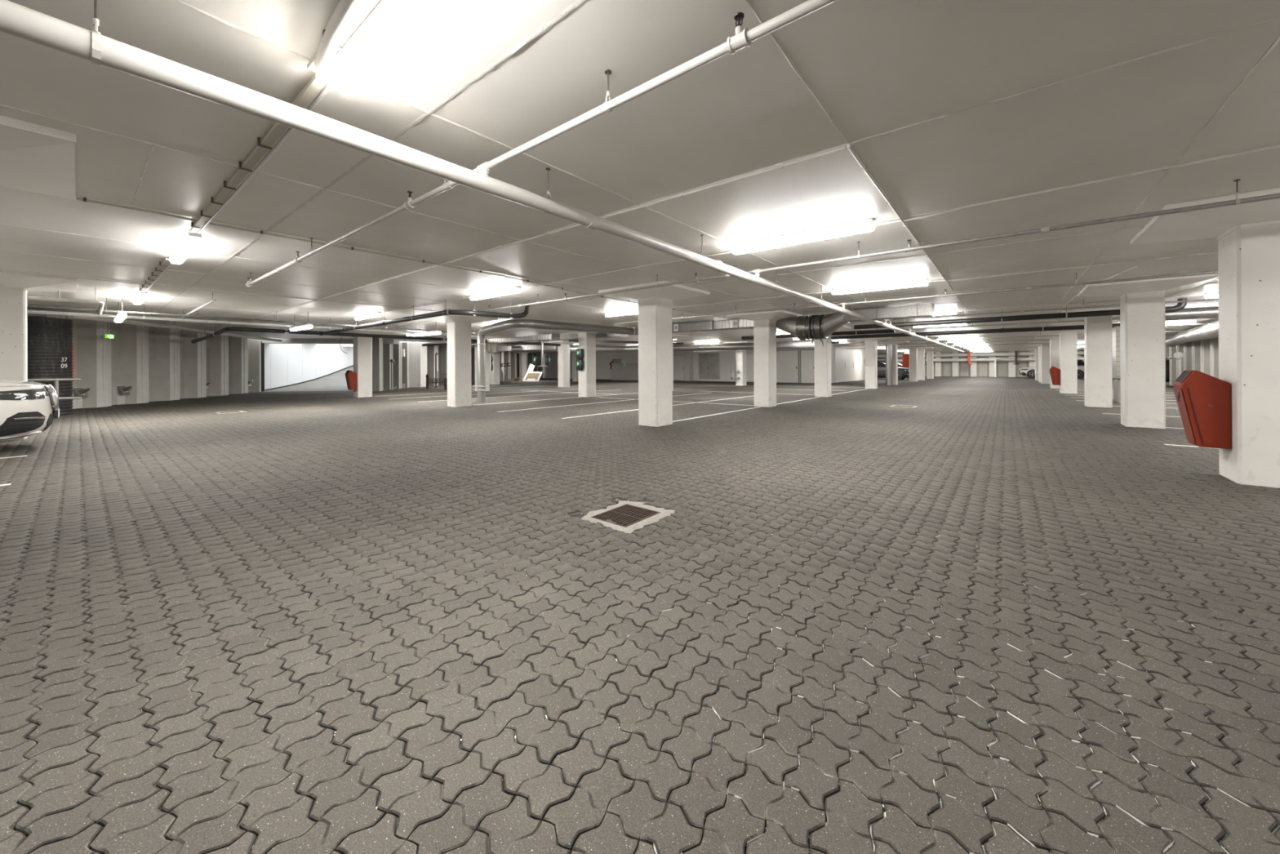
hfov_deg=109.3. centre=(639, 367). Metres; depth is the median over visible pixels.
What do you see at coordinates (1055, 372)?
litter bin
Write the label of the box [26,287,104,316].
pipe
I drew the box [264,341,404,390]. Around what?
wall
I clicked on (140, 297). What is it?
ceiling light
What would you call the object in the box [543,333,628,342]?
duct
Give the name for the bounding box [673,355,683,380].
door
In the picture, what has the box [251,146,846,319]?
conduit
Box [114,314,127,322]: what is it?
diffuser
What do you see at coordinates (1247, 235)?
concrete column
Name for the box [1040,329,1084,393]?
concrete column
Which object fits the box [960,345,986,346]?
diffuser
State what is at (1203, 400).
litter bin
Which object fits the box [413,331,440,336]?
diffuser
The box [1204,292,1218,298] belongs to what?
ceiling light
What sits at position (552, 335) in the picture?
duct
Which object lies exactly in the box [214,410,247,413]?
floor drain
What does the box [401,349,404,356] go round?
wall box
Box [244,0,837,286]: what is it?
pipe
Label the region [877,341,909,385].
concrete column
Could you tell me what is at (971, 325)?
pipe
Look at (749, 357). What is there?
door
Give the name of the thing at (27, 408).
car
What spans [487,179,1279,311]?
pipe
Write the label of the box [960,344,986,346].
ceiling light
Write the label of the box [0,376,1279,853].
floor
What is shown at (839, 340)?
ceiling light
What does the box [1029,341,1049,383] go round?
concrete column
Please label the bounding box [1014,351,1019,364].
bracket
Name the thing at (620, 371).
wall
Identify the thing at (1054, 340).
concrete column
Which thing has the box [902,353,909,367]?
panel
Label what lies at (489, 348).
boxes
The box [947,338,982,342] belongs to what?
ceiling light
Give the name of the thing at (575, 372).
concrete column
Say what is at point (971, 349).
ceiling light
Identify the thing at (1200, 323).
pipe
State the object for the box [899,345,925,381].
concrete column
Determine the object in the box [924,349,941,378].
concrete column
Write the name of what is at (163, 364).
wall
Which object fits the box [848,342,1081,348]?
pipe
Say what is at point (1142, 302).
concrete column
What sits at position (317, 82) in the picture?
cable tray
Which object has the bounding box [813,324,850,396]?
concrete column
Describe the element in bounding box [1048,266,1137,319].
conduit
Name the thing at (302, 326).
diffuser
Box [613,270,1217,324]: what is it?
pipe
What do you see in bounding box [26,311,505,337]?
pipe
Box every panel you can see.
[26,315,74,415]
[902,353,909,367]
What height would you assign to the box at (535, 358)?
0.415 m
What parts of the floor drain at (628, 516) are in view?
frame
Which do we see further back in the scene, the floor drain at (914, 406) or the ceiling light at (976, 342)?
the ceiling light at (976, 342)
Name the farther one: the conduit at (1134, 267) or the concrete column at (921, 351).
the concrete column at (921, 351)
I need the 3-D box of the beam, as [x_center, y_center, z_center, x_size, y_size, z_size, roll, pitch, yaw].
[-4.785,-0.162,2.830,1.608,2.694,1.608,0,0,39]
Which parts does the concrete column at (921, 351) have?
drop panel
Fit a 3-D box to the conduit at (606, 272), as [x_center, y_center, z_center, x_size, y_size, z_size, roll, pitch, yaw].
[-1.209,-1.511,7.823,6.101,0.028,0.105,0,0,38]
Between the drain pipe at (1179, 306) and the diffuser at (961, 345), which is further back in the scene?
the diffuser at (961, 345)
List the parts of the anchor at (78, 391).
anchor plate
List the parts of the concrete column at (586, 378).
drop panel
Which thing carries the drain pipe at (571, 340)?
attached to the concrete column at (673, 336)
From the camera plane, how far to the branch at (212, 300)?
10.46 m
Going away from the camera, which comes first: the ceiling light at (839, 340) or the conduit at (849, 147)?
the conduit at (849, 147)
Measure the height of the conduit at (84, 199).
0.029 m
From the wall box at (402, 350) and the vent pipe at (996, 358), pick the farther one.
the vent pipe at (996, 358)
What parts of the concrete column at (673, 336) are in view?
drop panel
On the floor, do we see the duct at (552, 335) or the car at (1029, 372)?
the car at (1029, 372)
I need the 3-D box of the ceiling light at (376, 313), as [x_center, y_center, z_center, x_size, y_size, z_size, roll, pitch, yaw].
[-7.667,-1.440,12.799,1.630,0.110,0.131,0,0,39]
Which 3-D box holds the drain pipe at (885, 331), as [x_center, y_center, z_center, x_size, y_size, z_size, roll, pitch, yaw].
[7.000,-1.403,18.633,6.100,0.311,0.162,0,0,39]
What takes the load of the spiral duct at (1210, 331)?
hanging from the ceiling
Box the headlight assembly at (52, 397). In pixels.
[43,385,57,409]
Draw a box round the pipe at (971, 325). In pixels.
[835,318,1119,332]
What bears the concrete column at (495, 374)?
on the floor
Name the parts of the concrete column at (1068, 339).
drop panel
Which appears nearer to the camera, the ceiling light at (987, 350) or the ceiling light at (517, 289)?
the ceiling light at (517, 289)
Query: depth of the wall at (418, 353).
27.57 m
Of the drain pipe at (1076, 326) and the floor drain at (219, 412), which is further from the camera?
the drain pipe at (1076, 326)
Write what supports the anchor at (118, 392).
on the floor
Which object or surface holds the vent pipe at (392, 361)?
on the floor
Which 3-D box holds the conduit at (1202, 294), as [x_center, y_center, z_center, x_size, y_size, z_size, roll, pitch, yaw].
[11.691,-1.563,10.156,7.551,0.030,0.040,0,0,40]
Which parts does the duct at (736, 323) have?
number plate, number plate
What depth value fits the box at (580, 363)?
17.60 m
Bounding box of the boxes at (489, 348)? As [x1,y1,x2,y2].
[484,342,496,354]
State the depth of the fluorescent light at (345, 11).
1.98 m
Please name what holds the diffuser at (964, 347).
attached to the ceiling light at (978, 346)
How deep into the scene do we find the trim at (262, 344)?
22.91 m
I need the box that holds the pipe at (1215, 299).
[690,297,1218,332]
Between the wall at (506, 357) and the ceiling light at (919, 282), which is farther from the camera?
the wall at (506, 357)
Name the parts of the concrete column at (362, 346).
drop panel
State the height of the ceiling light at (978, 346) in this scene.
0.110 m
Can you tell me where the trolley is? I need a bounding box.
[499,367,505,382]
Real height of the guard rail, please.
0.935 m
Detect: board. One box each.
[522,371,542,381]
[526,363,534,372]
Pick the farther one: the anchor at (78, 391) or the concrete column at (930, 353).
the concrete column at (930, 353)
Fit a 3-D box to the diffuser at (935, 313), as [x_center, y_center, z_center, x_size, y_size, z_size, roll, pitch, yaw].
[8.015,-1.484,12.917,1.600,0.070,0.128,0,0,39]
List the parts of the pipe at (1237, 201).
hanger rod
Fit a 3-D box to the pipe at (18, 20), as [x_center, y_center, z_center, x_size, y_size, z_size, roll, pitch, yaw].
[10.046,-1.356,16.818,0.120,0.431,50.800,0,0,39]
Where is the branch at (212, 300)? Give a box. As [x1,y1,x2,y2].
[152,292,216,332]
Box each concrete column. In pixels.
[0,271,76,440]
[342,330,388,397]
[423,315,497,407]
[471,337,494,391]
[489,345,505,384]
[513,351,533,380]
[544,340,577,387]
[559,329,596,397]
[572,351,577,381]
[598,280,710,426]
[671,334,688,391]
[723,341,753,385]
[727,310,802,407]
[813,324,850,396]
[857,337,891,388]
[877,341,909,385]
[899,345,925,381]
[917,346,933,380]
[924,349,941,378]
[1025,346,1038,380]
[1027,343,1040,382]
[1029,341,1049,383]
[1035,333,1079,388]
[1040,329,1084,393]
[1059,306,1119,407]
[1077,273,1217,428]
[1130,186,1279,488]
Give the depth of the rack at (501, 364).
35.47 m
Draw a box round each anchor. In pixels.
[71,386,89,408]
[111,385,132,404]
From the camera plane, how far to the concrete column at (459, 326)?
13.55 m
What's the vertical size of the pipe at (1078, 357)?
0.340 m
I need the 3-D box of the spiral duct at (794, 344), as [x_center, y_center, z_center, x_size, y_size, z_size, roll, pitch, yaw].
[1.359,-1.184,27.439,18.699,0.465,3.670,0,0,15]
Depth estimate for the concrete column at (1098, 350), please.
12.53 m
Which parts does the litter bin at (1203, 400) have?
opening frame, plate, door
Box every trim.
[261,337,399,344]
[261,341,264,391]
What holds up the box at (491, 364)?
attached to the concrete column at (486, 354)
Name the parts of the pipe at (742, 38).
hanger rod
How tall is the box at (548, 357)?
0.415 m
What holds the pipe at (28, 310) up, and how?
hanging from the ceiling
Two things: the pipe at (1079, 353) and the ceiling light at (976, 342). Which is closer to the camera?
the ceiling light at (976, 342)
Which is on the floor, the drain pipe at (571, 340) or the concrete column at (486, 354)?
the concrete column at (486, 354)
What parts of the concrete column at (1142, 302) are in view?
drop panel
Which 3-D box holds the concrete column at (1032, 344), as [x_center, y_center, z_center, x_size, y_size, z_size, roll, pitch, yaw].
[28.092,-0.297,31.643,1.608,2.694,1.608,0,0,39]
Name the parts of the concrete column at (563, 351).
drop panel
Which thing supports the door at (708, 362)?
in the wall at (727, 358)
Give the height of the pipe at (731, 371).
2.130 m
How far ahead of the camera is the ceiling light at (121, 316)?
9.59 m
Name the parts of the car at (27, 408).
intake blade, intake trim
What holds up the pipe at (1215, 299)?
hanging from the ceiling
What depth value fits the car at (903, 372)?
38.71 m
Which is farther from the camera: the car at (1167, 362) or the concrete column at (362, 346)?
the car at (1167, 362)
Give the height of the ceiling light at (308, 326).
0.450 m
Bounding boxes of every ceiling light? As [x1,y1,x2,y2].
[114,297,127,322]
[133,291,148,304]
[168,232,202,264]
[289,311,312,331]
[327,0,448,95]
[354,311,382,319]
[413,321,440,336]
[470,285,521,300]
[604,309,638,316]
[694,341,718,343]
[731,217,875,254]
[776,331,789,334]
[831,278,928,294]
[831,339,847,342]
[913,323,967,328]
[934,310,956,315]
[934,328,973,331]
[938,334,978,337]
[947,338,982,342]
[954,342,985,344]
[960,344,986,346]
[963,346,989,348]
[967,347,991,349]
[970,349,991,351]
[973,350,992,351]
[1165,319,1196,324]
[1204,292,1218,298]
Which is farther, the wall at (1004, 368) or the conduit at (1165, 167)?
the wall at (1004, 368)
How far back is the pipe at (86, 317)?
14.09 m
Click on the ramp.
(336, 381)
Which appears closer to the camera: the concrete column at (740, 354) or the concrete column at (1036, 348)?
the concrete column at (740, 354)
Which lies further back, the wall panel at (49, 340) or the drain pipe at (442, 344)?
the drain pipe at (442, 344)
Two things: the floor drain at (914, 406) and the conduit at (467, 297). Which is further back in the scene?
the floor drain at (914, 406)
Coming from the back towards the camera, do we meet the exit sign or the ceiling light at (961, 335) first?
the ceiling light at (961, 335)
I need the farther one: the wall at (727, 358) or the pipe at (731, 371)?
the wall at (727, 358)
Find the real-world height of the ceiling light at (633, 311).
0.110 m
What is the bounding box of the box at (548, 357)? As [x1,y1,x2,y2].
[545,355,550,365]
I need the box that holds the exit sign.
[101,322,114,338]
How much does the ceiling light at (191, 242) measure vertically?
0.110 m
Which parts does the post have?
post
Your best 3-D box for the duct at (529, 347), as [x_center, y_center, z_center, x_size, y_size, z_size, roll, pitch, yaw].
[-7.784,-1.213,28.894,6.620,0.370,0.560,0,0,39]
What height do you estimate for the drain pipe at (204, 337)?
0.530 m
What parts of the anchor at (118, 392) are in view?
anchor plate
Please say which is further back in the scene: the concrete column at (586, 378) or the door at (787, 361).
the door at (787, 361)
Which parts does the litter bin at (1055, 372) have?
door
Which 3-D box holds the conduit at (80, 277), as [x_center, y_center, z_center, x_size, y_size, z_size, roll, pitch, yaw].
[-7.647,-1.484,9.378,0.136,0.029,13.001,0,0,40]
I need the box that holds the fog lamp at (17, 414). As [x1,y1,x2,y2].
[16,413,33,416]
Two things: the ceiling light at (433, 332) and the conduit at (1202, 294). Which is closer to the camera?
the conduit at (1202, 294)
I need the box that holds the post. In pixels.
[537,333,546,366]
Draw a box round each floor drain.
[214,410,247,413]
[580,500,675,533]
[888,404,917,408]
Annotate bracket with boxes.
[966,351,972,364]
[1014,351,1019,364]
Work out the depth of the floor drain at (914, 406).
13.05 m
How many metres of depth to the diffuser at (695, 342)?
27.26 m
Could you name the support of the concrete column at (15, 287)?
on the floor
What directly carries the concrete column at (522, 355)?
on the floor
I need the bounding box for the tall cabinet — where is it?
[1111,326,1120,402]
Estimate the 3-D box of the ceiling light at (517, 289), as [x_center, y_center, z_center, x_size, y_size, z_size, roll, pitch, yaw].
[-2.889,-1.459,9.007,1.630,0.110,0.131,0,0,39]
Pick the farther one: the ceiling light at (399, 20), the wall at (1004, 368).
the wall at (1004, 368)
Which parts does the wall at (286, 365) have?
panel, panel, panel, panel, panel, panel, panel, panel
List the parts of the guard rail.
rail, post, rail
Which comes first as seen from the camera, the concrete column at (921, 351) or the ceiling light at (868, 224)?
the ceiling light at (868, 224)
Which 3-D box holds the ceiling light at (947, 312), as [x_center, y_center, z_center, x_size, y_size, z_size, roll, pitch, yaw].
[8.014,-1.504,12.916,1.630,0.110,0.131,0,0,39]
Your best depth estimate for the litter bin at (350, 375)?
17.95 m
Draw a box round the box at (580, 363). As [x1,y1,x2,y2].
[575,359,584,370]
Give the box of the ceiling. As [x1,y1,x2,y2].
[0,0,1279,353]
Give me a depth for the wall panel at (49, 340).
11.30 m
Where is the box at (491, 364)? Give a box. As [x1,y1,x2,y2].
[488,362,493,371]
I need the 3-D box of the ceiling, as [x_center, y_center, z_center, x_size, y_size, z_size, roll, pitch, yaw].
[2.937,-1.688,32.744,53.215,0.309,76.000,0,0,39]
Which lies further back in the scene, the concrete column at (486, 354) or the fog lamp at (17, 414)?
the concrete column at (486, 354)
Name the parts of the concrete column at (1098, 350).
drop panel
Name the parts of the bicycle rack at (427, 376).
post, post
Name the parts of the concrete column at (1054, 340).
drop panel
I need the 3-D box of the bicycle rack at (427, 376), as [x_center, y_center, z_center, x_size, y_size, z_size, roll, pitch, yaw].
[-11.193,0.696,25.020,2.151,1.000,0.227,0,0,38]
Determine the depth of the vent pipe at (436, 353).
27.19 m
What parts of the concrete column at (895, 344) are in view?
drop panel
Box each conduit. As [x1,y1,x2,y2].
[0,270,518,319]
[76,197,734,319]
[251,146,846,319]
[385,297,470,312]
[521,251,733,288]
[671,291,831,307]
[846,144,952,289]
[875,144,1279,226]
[928,251,1217,281]
[957,293,1204,311]
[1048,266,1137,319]
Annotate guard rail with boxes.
[27,377,82,408]
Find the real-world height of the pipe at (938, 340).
0.321 m
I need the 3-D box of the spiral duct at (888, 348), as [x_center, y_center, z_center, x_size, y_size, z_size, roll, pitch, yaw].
[15.204,-0.137,27.758,0.368,2.450,0.368,0,0,39]
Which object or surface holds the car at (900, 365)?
on the floor
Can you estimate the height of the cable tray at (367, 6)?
0.050 m
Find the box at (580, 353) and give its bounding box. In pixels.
[575,347,584,359]
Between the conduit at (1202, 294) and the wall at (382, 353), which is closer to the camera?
the conduit at (1202, 294)
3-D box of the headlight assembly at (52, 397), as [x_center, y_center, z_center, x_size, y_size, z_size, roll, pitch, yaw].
[-8.826,0.455,6.807,0.446,0.380,0.130,0,0,39]
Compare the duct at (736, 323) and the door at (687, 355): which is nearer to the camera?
the duct at (736, 323)
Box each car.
[0,379,59,439]
[877,360,909,377]
[877,360,909,379]
[1018,359,1084,378]
[1112,357,1169,381]
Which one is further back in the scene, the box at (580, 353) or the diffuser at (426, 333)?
the box at (580, 353)
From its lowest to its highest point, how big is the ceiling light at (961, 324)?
0.110 m
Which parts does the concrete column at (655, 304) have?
drop panel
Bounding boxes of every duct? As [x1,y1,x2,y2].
[472,319,634,402]
[487,333,559,344]
[496,344,555,351]
[511,340,832,351]
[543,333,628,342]
[627,319,753,336]
[843,302,934,323]
[885,344,892,385]
[1164,306,1218,319]
[1165,320,1218,346]
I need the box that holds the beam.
[0,115,76,200]
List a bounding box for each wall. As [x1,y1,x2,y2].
[26,313,261,408]
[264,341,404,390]
[372,337,409,391]
[408,342,426,386]
[426,345,542,386]
[542,348,814,382]
[611,362,638,380]
[831,344,865,382]
[877,349,1084,377]
[1165,337,1218,385]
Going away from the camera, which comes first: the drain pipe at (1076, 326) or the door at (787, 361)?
the drain pipe at (1076, 326)
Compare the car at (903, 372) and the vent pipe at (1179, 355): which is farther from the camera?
the car at (903, 372)
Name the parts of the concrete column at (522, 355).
drop panel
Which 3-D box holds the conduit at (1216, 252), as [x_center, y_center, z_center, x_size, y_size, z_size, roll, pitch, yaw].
[8.339,-1.549,5.622,8.075,0.030,0.206,0,0,39]
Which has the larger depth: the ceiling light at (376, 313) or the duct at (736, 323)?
the duct at (736, 323)
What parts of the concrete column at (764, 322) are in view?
drop panel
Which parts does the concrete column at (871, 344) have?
drop panel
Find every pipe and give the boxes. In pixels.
[0,0,964,352]
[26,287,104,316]
[26,297,475,333]
[26,304,447,335]
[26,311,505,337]
[67,315,282,342]
[191,322,560,346]
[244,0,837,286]
[321,300,530,335]
[390,359,395,390]
[422,342,476,346]
[435,351,438,387]
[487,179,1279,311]
[568,339,683,344]
[613,270,1217,324]
[693,350,739,383]
[741,328,895,339]
[831,323,1119,339]
[832,335,1173,346]
[835,318,1119,332]
[839,330,1186,343]
[848,342,1081,348]
[853,297,1186,328]
[877,351,1084,357]
[877,356,1084,362]
[994,357,999,377]
[1167,351,1183,409]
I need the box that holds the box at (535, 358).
[533,355,539,365]
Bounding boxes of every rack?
[425,373,447,389]
[499,362,511,382]
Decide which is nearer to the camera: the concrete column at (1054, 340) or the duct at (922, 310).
the duct at (922, 310)
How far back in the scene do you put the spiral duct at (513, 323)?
15.01 m
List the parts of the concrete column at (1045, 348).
drop panel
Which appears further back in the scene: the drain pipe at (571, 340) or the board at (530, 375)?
the board at (530, 375)
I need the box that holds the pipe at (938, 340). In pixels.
[839,330,1186,343]
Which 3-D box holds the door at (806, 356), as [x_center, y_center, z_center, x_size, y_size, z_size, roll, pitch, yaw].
[11.829,-0.079,31.895,1.170,2.360,0.100,0,0,39]
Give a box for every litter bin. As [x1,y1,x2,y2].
[345,369,356,390]
[1048,366,1060,385]
[1173,369,1231,448]
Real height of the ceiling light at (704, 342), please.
0.110 m
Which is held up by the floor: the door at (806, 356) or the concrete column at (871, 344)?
the concrete column at (871, 344)
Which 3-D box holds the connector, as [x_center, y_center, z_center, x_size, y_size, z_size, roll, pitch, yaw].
[4.816,-1.047,13.011,2.020,0.946,0.710,0,0,39]
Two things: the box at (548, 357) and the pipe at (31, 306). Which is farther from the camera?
the box at (548, 357)
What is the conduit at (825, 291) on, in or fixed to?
attached to the ceiling
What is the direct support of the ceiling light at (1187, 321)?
attached to the ceiling
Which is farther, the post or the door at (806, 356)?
the door at (806, 356)
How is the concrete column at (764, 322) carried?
on the floor
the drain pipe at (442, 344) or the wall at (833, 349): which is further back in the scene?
the wall at (833, 349)
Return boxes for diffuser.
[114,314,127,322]
[289,324,312,331]
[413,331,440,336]
[694,342,718,343]
[934,311,955,315]
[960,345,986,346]
[964,346,989,348]
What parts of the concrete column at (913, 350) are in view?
drop panel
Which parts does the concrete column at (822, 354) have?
drop panel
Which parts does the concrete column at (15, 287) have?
drop panel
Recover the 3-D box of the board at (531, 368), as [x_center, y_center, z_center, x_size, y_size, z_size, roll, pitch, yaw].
[-9.695,0.294,40.151,0.889,1.251,0.343,0,0,33]
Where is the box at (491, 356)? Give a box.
[488,353,493,362]
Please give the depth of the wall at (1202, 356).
22.30 m
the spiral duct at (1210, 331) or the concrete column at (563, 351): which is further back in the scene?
the concrete column at (563, 351)
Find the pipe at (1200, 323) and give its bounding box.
[778,323,1208,342]
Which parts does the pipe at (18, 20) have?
hanger rod, hanger rod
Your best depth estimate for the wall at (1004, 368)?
48.65 m
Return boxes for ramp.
[262,365,405,391]
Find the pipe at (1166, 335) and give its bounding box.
[832,335,1173,346]
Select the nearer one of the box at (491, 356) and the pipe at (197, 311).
the pipe at (197, 311)
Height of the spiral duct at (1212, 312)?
0.288 m
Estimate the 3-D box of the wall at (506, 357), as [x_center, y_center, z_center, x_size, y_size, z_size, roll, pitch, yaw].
[-12.258,-0.115,39.219,0.459,2.730,21.770,0,0,7]
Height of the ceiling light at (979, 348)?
0.110 m
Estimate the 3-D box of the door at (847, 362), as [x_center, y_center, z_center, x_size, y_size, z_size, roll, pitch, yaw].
[16.265,-0.142,35.319,0.075,2.450,7.400,0,0,39]
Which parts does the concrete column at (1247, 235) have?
drop panel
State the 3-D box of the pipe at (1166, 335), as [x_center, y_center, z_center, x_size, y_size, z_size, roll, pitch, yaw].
[19.157,-1.445,25.656,16.400,0.327,0.066,0,0,39]
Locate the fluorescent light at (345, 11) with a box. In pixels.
[314,0,364,71]
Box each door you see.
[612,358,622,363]
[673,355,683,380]
[683,351,693,381]
[698,351,719,379]
[746,353,754,381]
[776,349,799,382]
[800,349,814,382]
[835,348,861,382]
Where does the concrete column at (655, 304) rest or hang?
on the floor
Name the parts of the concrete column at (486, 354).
drop panel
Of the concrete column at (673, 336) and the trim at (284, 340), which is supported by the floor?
the concrete column at (673, 336)
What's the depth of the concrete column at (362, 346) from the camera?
18.21 m
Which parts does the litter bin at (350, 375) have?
plate, door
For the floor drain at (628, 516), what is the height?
0.023 m
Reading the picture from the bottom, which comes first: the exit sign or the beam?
the exit sign
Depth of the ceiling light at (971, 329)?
19.33 m
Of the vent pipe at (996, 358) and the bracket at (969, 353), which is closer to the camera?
the vent pipe at (996, 358)
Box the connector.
[776,311,847,346]
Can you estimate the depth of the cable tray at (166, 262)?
7.17 m
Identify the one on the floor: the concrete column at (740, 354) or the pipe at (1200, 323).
the concrete column at (740, 354)
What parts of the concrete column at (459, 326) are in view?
drop panel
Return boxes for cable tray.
[139,257,172,292]
[189,73,331,233]
[306,0,391,76]

